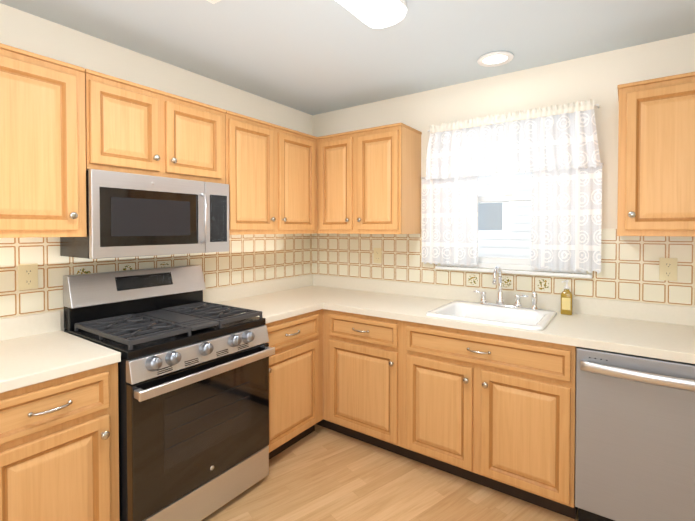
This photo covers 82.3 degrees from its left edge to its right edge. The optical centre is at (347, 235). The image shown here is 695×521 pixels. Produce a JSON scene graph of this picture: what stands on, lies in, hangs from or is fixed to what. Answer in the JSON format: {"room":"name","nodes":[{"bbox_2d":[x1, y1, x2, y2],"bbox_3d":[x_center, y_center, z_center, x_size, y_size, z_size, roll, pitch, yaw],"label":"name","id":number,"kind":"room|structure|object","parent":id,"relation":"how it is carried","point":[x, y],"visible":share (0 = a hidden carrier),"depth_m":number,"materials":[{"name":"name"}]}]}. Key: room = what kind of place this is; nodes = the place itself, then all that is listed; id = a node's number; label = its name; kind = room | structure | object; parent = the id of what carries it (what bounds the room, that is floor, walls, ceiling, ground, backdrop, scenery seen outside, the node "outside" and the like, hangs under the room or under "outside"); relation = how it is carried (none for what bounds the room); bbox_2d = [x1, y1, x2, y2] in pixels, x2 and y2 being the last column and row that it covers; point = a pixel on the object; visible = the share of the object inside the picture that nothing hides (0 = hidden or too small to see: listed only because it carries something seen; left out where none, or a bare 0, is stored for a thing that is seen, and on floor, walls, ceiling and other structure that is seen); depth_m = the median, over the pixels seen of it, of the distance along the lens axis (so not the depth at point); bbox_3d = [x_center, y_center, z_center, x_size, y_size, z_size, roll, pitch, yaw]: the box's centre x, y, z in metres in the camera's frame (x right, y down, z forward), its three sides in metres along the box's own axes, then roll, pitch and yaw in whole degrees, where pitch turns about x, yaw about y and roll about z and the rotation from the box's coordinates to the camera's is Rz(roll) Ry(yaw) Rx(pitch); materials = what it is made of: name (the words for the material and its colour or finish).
{"room":"kitchen","nodes":[
{"label":"kitchen","id":0,"kind":"room"},
{"bbox_2d":[0,3,312,330],"bbox_3d":[-1.571,0.167,1.915,0.120,2.440,4.420,1,1,35],"label":"wall","id":1,"kind":"structure","parent":0,"point":[249,258],"depth_m":2.28,"materials":[{"name":"tile"}]},
{"bbox_2d":[18,263,37,290],"bbox_3d":[-1.513,0.195,1.884,0.009,0.122,0.076,1,1,35],"label":"outlet","id":2,"kind":"object","parent":1,"relation":"attached to","point":[27,276],"visible":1,"depth_m":1.88,"materials":[{"name":"beige plastic"}]},
{"bbox_2d":[0,43,87,237],"bbox_3d":[-1.590,-0.368,1.474,0.342,0.755,0.994,1,1,35],"label":"upper cabinet","id":3,"kind":"object","parent":1,"relation":"attached to","point":[64,126],"depth_m":1.64,"materials":[{"name":"brown wood"}]},
{"bbox_2d":[84,68,227,183],"bbox_3d":[-1.082,-0.533,2.189,0.342,0.448,0.756,1,1,35],"label":"upper cabinet","id":4,"kind":"object","parent":1,"relation":"attached to","point":[134,128],"depth_m":2.02,"materials":[{"name":"brown wood"}]},
{"bbox_2d":[60,169,228,258],"bbox_3d":[-1.056,-0.102,2.177,0.404,0.408,0.754,1,1,35],"label":"over-the-range microwave","id":5,"kind":"object","parent":4,"relation":"attached to","point":[131,215],"visible":0.98,"depth_m":1.99,"materials":[{"name":"silver metal"}]},
{"bbox_2d":[228,111,316,234],"bbox_3d":[-0.612,-0.391,2.857,0.342,0.755,0.866,1,1,35],"label":"upper cabinet","id":6,"kind":"object","parent":1,"relation":"attached to","point":[272,168],"depth_m":2.69,"materials":[{"name":"brown wood"}]},
{"bbox_2d":[0,0,694,114],"bbox_3d":[-0.168,-1.085,0.828,3.640,0.100,4.540,1,1,35],"label":"ceiling","id":7,"kind":"structure","parent":0,"point":[312,57],"depth_m":2.11,"materials":[{"name":"white paint"}]},
{"bbox_2d":[207,0,220,3],"bbox_3d":[-0.600,-1.042,1.600,0.215,0.012,0.300,1,1,35],"label":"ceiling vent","id":8,"kind":"object","parent":7,"relation":"in","point":[213,1],"visible":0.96,"depth_m":1.76,"materials":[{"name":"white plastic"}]},
{"bbox_2d":[336,0,406,27],"bbox_3d":[-0.144,-1.005,1.379,0.205,0.078,1.225,1,1,35],"label":"fluorescent ceiling light","id":9,"kind":"object","parent":7,"relation":"attached to","point":[378,13],"visible":1,"depth_m":1.73,"materials":[{"name":"white plastic"}]},
{"bbox_2d":[477,51,513,66],"bbox_3d":[0.881,-1.054,2.370,0.204,0.012,0.204,1,1,35],"label":"recessed light","id":10,"kind":"object","parent":7,"relation":"in","point":[494,59],"visible":1,"depth_m":2.36,"materials":[{"name":"white plastic"}]},
{"bbox_2d":[201,424,577,520],"bbox_3d":[-0.168,1.455,0.871,3.640,0.100,4.540,1,1,35],"label":"floor","id":11,"kind":"structure","parent":0,"point":[320,473],"depth_m":2.13,"materials":[{"name":"laminate"}]},
{"bbox_2d":[0,363,119,520],"bbox_3d":[-1.459,0.959,1.403,0.661,0.874,0.992,1,1,35],"label":"base cabinet","id":12,"kind":"object","parent":11,"relation":"on","point":[59,449],"visible":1,"depth_m":1.47,"materials":[{"name":"brown wood"}]},
{"bbox_2d":[0,311,120,392],"bbox_3d":[-1.471,0.452,1.404,0.632,0.137,0.993,1,1,35],"label":"countertop","id":13,"kind":"structure","parent":12,"relation":"on","point":[38,348],"depth_m":1.62,"materials":[{"name":"laminate"}]},
{"bbox_2d":[63,265,274,520],"bbox_3d":[-0.913,0.791,2.103,0.736,1.186,0.756,1,1,35],"label":"gas range","id":14,"kind":"object","parent":11,"relation":"on","point":[193,388],"visible":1,"depth_m":1.93,"materials":[{"name":"silver metal"}]},
{"bbox_2d":[265,309,322,459],"bbox_3d":[-0.560,0.937,2.675,0.661,0.874,0.569,1,1,35],"label":"base cabinet","id":15,"kind":"object","parent":11,"relation":"on","point":[296,387],"visible":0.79,"depth_m":2.50,"materials":[{"name":"brown wood"}]},
{"bbox_2d":[203,280,323,323],"bbox_3d":[-0.580,0.431,2.663,0.632,0.137,0.542,1,1,35],"label":"countertop","id":16,"kind":"structure","parent":15,"relation":"on","point":[277,301],"depth_m":2.81,"materials":[{"name":"laminate"}]},
{"bbox_2d":[320,309,435,452],"bbox_3d":[0.240,0.935,2.820,0.582,0.874,0.627,1,1,35],"label":"base cabinet","id":17,"kind":"object","parent":11,"relation":"on","point":[359,351],"depth_m":2.55,"materials":[{"name":"brown wood"}]},
{"bbox_2d":[272,274,694,363],"bbox_3d":[0.887,0.436,2.347,3.394,0.137,0.637,1,1,35],"label":"countertop","id":18,"kind":"structure","parent":17,"relation":"on","point":[660,331],"depth_m":2.24,"materials":[{"name":"laminate"}]},
{"bbox_2d":[426,300,556,330],"bbox_3d":[0.853,0.549,2.352,0.630,0.200,0.528,1,1,35],"label":"drop-in sink","id":19,"kind":"object","parent":18,"relation":"in","point":[520,318],"visible":0.38,"depth_m":2.42,"materials":[{"name":"white ceramic"}]},
{"bbox_2d":[473,266,537,309],"bbox_3d":[0.958,0.316,2.461,0.390,0.261,0.179,1,1,35],"label":"chrome faucet","id":20,"kind":"object","parent":18,"relation":"on","point":[501,303],"visible":1,"depth_m":2.50,"materials":[{"name":"silver metal"}]},
{"bbox_2d":[561,280,572,314],"bbox_3d":[1.291,0.363,2.342,0.060,0.203,0.053,1,1,35],"label":"soap bottle","id":21,"kind":"object","parent":18,"relation":"on","point":[566,301],"visible":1,"depth_m":2.33,"materials":[{"name":"yellow plastic"}]},
{"bbox_2d":[396,326,577,519],"bbox_3d":[0.857,1.029,2.385,0.939,0.700,0.627,1,1,35],"label":"base cabinet","id":22,"kind":"object","parent":11,"relation":"on","point":[495,412],"depth_m":2.08,"materials":[{"name":"brown wood"}]},
{"bbox_2d":[575,347,694,520],"bbox_3d":[1.466,0.952,1.907,0.600,0.870,0.668,1,1,35],"label":"dishwasher","id":23,"kind":"object","parent":11,"relation":"on","point":[635,441],"visible":1,"depth_m":1.72,"materials":[{"name":"grey metal"}]},
{"bbox_2d":[312,33,694,348],"bbox_3d":[1.108,0.155,2.654,3.400,2.440,0.120,1,1,35],"label":"wall","id":24,"kind":"structure","parent":0,"point":[629,268],"depth_m":2.46,"materials":[{"name":"paint"}]},
{"bbox_2d":[317,123,421,233],"bbox_3d":[0.012,-0.396,3.114,1.063,0.755,0.373,1,1,35],"label":"upper cabinet","id":25,"kind":"object","parent":24,"relation":"attached to","point":[368,180],"visible":0.92,"depth_m":2.86,"materials":[{"name":"brown wood"}]},
{"bbox_2d":[374,248,381,262],"bbox_3d":[0.241,0.159,3.187,0.076,0.122,0.009,1,1,35],"label":"outlet","id":26,"kind":"object","parent":24,"relation":"attached to","point":[377,255],"visible":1,"depth_m":3.18,"materials":[{"name":"beige plastic"}]},
{"bbox_2d":[421,99,603,273],"bbox_3d":[0.994,-0.288,2.590,1.131,1.005,0.101,1,1,35],"label":"curtain","id":27,"kind":"object","parent":24,"relation":"hanging from","point":[555,155],"visible":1,"depth_m":2.48,"materials":[{"name":"fabric"}]},
{"bbox_2d":[435,172,591,278],"bbox_3d":[1.074,-0.240,2.652,0.970,0.969,0.148,1,1,35],"label":"double-hung window","id":28,"kind":"structure","parent":24,"relation":"in","point":[513,265],"depth_m":2.64,"materials":[{"name":"white plastic"}]},
{"bbox_2d":[617,72,694,236],"bbox_3d":[1.891,-0.373,1.786,1.123,0.755,0.373,1,1,35],"label":"upper cabinet","id":29,"kind":"object","parent":24,"relation":"attached to","point":[656,159],"visible":1,"depth_m":1.89,"materials":[{"name":"brown wood"}]},
{"bbox_2d":[659,258,677,280],"bbox_3d":[1.726,0.180,2.138,0.076,0.122,0.009,1,1,35],"label":"outlet","id":30,"kind":"object","parent":24,"relation":"attached to","point":[667,269],"visible":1,"depth_m":2.14,"materials":[{"name":"beige plastic"}]},
{"bbox_3d":[2.279,1.905,3.821,10.000,0.100,3.070,1,1,35],"label":"ground","id":31,"kind":"structure","parent":0,"visible":0},
{"bbox_2d":[478,171,530,258],"bbox_3d":[3.203,-1.416,5.072,10.000,6.500,0.270,1,1,35],"label":"neighbor house","id":32,"kind":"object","parent":31,"relation":"on","point":[497,232],"depth_m":5.66,"materials":[{"name":"white"}]}
]}

